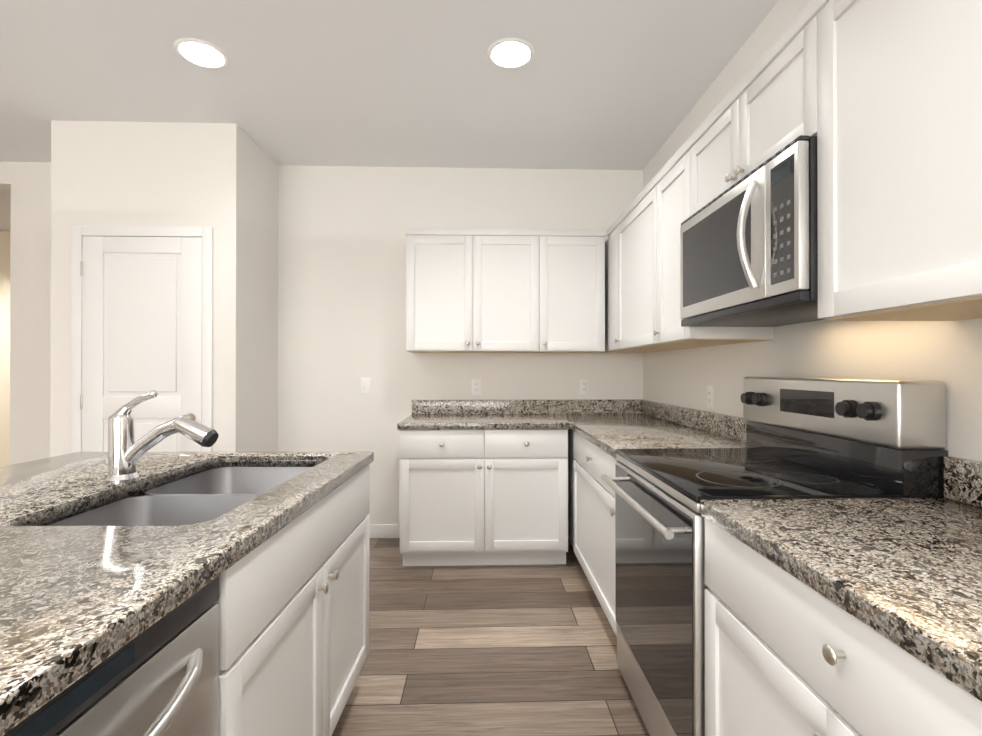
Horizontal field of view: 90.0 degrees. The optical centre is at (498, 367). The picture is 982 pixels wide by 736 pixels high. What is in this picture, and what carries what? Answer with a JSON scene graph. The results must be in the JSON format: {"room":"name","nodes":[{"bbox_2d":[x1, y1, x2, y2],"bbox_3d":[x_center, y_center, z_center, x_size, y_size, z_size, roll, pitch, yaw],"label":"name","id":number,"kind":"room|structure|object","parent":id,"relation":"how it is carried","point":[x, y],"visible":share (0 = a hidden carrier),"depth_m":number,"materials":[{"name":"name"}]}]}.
{"room":"kitchen","nodes":[
{"label":"kitchen","id":0,"kind":"room"},
{"bbox_2d":[0,231,9,466],"bbox_3d":[-5.615,-0.112,5.368,7.200,2.750,0.120,0,0,-2],"label":"wall","id":1,"kind":"structure","parent":0,"point":[4,348],"depth_m":5.32,"materials":[{"name":"paint"}]},
{"bbox_2d":[50,120,277,456],"bbox_3d":[-2.165,-0.120,3.288,1.100,2.750,0.616,0,0,-2],"label":"wall","id":2,"kind":"structure","parent":0,"point":[221,179],"depth_m":3.00,"materials":[{"name":"paint"}]},
{"bbox_2d":[71,226,212,452],"bbox_3d":[-2.153,0.199,2.934,0.830,2.110,0.086,0,0,-2],"label":"pantry door","id":3,"kind":"structure","parent":2,"relation":"in","point":[141,310],"depth_m":2.97,"materials":[{"name":"white wood"}]},
{"bbox_2d":[0,162,642,524],"bbox_3d":[-2.485,-0.119,3.646,7.144,2.750,0.120,0,0,-2],"label":"wall","id":4,"kind":"structure","parent":0,"point":[341,282],"depth_m":3.64,"materials":[{"name":"paint"}]},
{"bbox_2d":[360,378,369,393],"bbox_3d":[-0.985,0.131,3.629,0.072,0.116,0.008,0,0,-2],"label":"outlet","id":5,"kind":"object","parent":4,"relation":"attached to","point":[364,385],"visible":1,"depth_m":3.63,"materials":[{"name":"white plastic"}]},
{"bbox_2d":[369,524,399,537],"bbox_3d":[-2.075,1.205,3.285,2.860,0.100,0.614,0,0,-2],"label":"baseboard","id":6,"kind":"structure","parent":4,"relation":"attached to","point":[384,530],"depth_m":3.62,"materials":[{"name":"white wood"}]},
{"bbox_2d":[472,379,480,394],"bbox_3d":[-0.166,0.141,3.656,0.072,0.116,0.008,0,0,-2],"label":"electrical outlet","id":7,"kind":"object","parent":4,"relation":"attached to","point":[476,386],"visible":1,"depth_m":3.65,"materials":[{"name":"white plastic"}]},
{"bbox_2d":[405,228,548,352],"bbox_3d":[-0.151,-0.529,3.493,0.962,0.827,0.338,0,0,-2],"label":"upper cabinet","id":8,"kind":"object","parent":4,"relation":"attached to","point":[473,290],"depth_m":3.33,"materials":[{"name":"white wood"}]},
{"bbox_2d":[545,229,606,352],"bbox_3d":[0.467,-0.529,3.513,0.511,0.827,0.338,0,0,-2],"label":"upper cabinet","id":9,"kind":"object","parent":4,"relation":"attached to","point":[576,256],"depth_m":3.35,"materials":[{"name":"white wood"}]},
{"bbox_2d":[580,379,588,394],"bbox_3d":[0.644,0.141,3.683,0.072,0.116,0.008,0,0,-2],"label":"electrical outlet","id":10,"kind":"object","parent":4,"relation":"attached to","point":[584,386],"visible":1,"depth_m":3.68,"materials":[{"name":"white plastic"}]},
{"bbox_2d":[0,0,778,230],"bbox_3d":[-3.888,-1.534,0.987,10.364,0.060,9.000,0,0,-2],"label":"ceiling","id":11,"kind":"structure","parent":0,"point":[608,85],"depth_m":2.52,"materials":[{"name":"paint"}]},
{"bbox_2d":[174,38,228,68],"bbox_3d":[-1.413,-1.493,2.340,0.228,0.008,0.228,0,0,-2],"label":"recessed light","id":12,"kind":"object","parent":11,"relation":"in","point":[201,53],"visible":1,"depth_m":2.33,"materials":[{"name":"white plastic"}]},
{"bbox_2d":[487,37,534,68],"bbox_3d":[0.058,-1.493,2.338,0.228,0.008,0.228,0,0,-2],"label":"recessed light","id":13,"kind":"object","parent":11,"relation":"in","point":[510,52],"visible":1,"depth_m":2.32,"materials":[{"name":"white plastic"}]},
{"bbox_2d":[332,538,649,735],"bbox_3d":[-3.888,1.276,0.977,10.364,0.060,9.000,0,0,-2],"label":"floor","id":14,"kind":"structure","parent":0,"point":[493,650],"depth_m":2.13,"materials":[{"name":"wood"}]},
{"bbox_2d":[3,576,218,735],"bbox_3d":[-0.787,0.809,0.604,0.659,0.871,0.602,0,0,0],"label":"dishwasher","id":15,"kind":"object","parent":14,"relation":"on","point":[159,677],"visible":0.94,"depth_m":0.72,"materials":[{"name":"silver metal"}]},
{"bbox_2d":[0,460,373,735],"bbox_3d":[-0.923,0.807,0.491,0.892,0.876,2.905,0,0,0],"label":"kitchen island","id":16,"kind":"object","parent":14,"relation":"on","point":[293,606],"depth_m":1.24,"materials":[{"name":"white wood"}]},
{"bbox_2d":[0,452,373,723],"bbox_3d":[-1.087,0.349,0.480,1.184,0.040,2.980,0,0,0],"label":"island countertop","id":17,"kind":"structure","parent":16,"relation":"on","point":[68,592],"depth_m":0.89,"materials":[{"name":"stone"}]},
{"bbox_2d":[105,390,218,483],"bbox_3d":[-0.982,0.198,1.439,0.323,0.268,0.084,0,0,0],"label":"faucet","id":18,"kind":"object","parent":17,"relation":"on","point":[126,451],"visible":1,"depth_m":1.42,"materials":[{"name":"silver metal"}]},
{"bbox_2d":[40,464,307,523],"bbox_3d":[-0.846,0.471,1.445,0.471,0.221,0.858,0,0,0],"label":"sink","id":19,"kind":"object","parent":17,"relation":"in","point":[192,497],"depth_m":1.43,"materials":[{"name":"silver metal"}]},
{"bbox_2d":[400,429,567,565],"bbox_3d":[-0.098,0.818,3.330,1.045,0.875,0.657,0,0,-2],"label":"base cabinet","id":20,"kind":"object","parent":14,"relation":"on","point":[483,497],"visible":1,"depth_m":3.04,"materials":[{"name":"white wood"}]},
{"bbox_2d":[568,429,571,543],"bbox_3d":[0.774,0.818,3.332,0.647,0.876,0.712,0,0,-2],"label":"base cabinet","id":21,"kind":"object","parent":14,"relation":"on","point":[569,430],"depth_m":3.24,"materials":[{"name":"white wood"}]},
{"bbox_2d":[397,399,658,429],"bbox_3d":[0.232,0.308,3.346,1.729,0.145,0.651,0,0,-2],"label":"countertop","id":22,"kind":"structure","parent":21,"relation":"on","point":[426,414],"depth_m":3.60,"materials":[{"name":"stone"}]},
{"bbox_2d":[569,403,746,458],"bbox_3d":[0.794,0.305,2.528,0.661,0.145,1.020,0,0,-2],"label":"countertop","id":23,"kind":"structure","parent":21,"relation":"on","point":[609,426],"depth_m":2.65,"materials":[{"name":"stone"}]},
{"bbox_2d":[572,430,618,636],"bbox_3d":[0.801,0.815,2.525,0.647,0.876,1.015,0,0,-2],"label":"base cabinet","id":24,"kind":"object","parent":14,"relation":"on","point":[591,514],"depth_m":2.46,"materials":[{"name":"white wood"}]},
{"bbox_2d":[601,377,947,735],"bbox_3d":[0.787,0.641,1.635,0.732,1.215,0.758,0,0,-2],"label":"range","id":25,"kind":"object","parent":14,"relation":"on","point":[820,438],"visible":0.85,"depth_m":1.45,"materials":[{"name":"silver metal"}]},
{"bbox_2d":[705,518,981,735],"bbox_3d":[0.860,0.808,0.721,0.647,0.876,1.060,0,0,-2],"label":"base cabinet","id":26,"kind":"object","parent":14,"relation":"on","point":[787,654],"visible":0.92,"depth_m":0.85,"materials":[{"name":"white wood"}]},
{"bbox_2d":[701,456,981,700],"bbox_3d":[0.872,0.296,0.215,0.657,0.145,2.077,0,0,-2],"label":"countertop","id":27,"kind":"structure","parent":26,"relation":"on","point":[905,574],"depth_m":0.88,"materials":[{"name":"stone"}]},
{"bbox_2d":[643,0,981,461],"bbox_3d":[1.262,-0.132,0.239,0.120,2.750,7.176,0,0,-2],"label":"wall","id":28,"kind":"structure","parent":0,"point":[949,353],"depth_m":1.83,"materials":[{"name":"paint"}]},
{"bbox_2d":[607,221,614,351],"bbox_3d":[0.926,-0.530,3.201,0.352,0.827,0.285,0,0,-2],"label":"upper cabinet","id":29,"kind":"object","parent":28,"relation":"attached to","point":[611,230],"depth_m":3.26,"materials":[{"name":"white wood"}]},
{"bbox_2d":[599,241,649,352],"bbox_3d":[0.915,-0.507,3.520,0.352,0.782,0.354,0,0,-2],"label":"upper cabinet","id":30,"kind":"object","parent":28,"relation":"attached to","point":[605,351],"depth_m":3.49,"materials":[{"name":"white wood"}]},
{"bbox_2d":[615,185,687,351],"bbox_3d":[0.941,-0.532,2.738,0.352,0.827,0.760,0,0,-2],"label":"upper cabinet","id":31,"kind":"object","parent":28,"relation":"attached to","point":[631,226],"depth_m":2.85,"materials":[{"name":"white wood"}]},
{"bbox_2d":[707,386,713,407],"bbox_3d":[1.119,0.152,2.597,0.008,0.116,0.072,0,0,-2],"label":"electrical outlet","id":32,"kind":"object","parent":28,"relation":"attached to","point":[710,396],"visible":1,"depth_m":2.59,"materials":[{"name":"white plastic"}]},
{"bbox_2d":[647,140,773,347],"bbox_3d":[0.957,-0.534,2.253,0.352,0.827,0.450,0,0,-2],"label":"upper cabinet","id":33,"kind":"object","parent":28,"relation":"attached to","point":[667,190],"depth_m":2.27,"materials":[{"name":"white wood"}]},
{"bbox_2d":[687,0,814,217],"bbox_3d":[0.977,-0.775,1.646,0.352,0.350,0.766,0,0,-2],"label":"upper cabinet","id":34,"kind":"object","parent":28,"relation":"attached to","point":[772,105],"depth_m":1.53,"materials":[{"name":"white wood"}]},
{"bbox_2d":[680,135,823,326],"bbox_3d":[0.923,-0.384,1.643,0.460,0.425,0.758,0,0,-2],"label":"microwave","id":35,"kind":"object","parent":34,"relation":"attached to","point":[748,249],"visible":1,"depth_m":1.44,"materials":[{"name":"silver metal"}]},
{"bbox_2d":[815,0,981,320],"bbox_3d":[0.999,-0.539,0.968,0.352,0.827,0.589,0,0,-2],"label":"upper cabinet","id":36,"kind":"object","parent":28,"relation":"attached to","point":[881,100],"depth_m":1.03,"materials":[{"name":"white wood"}]}
]}

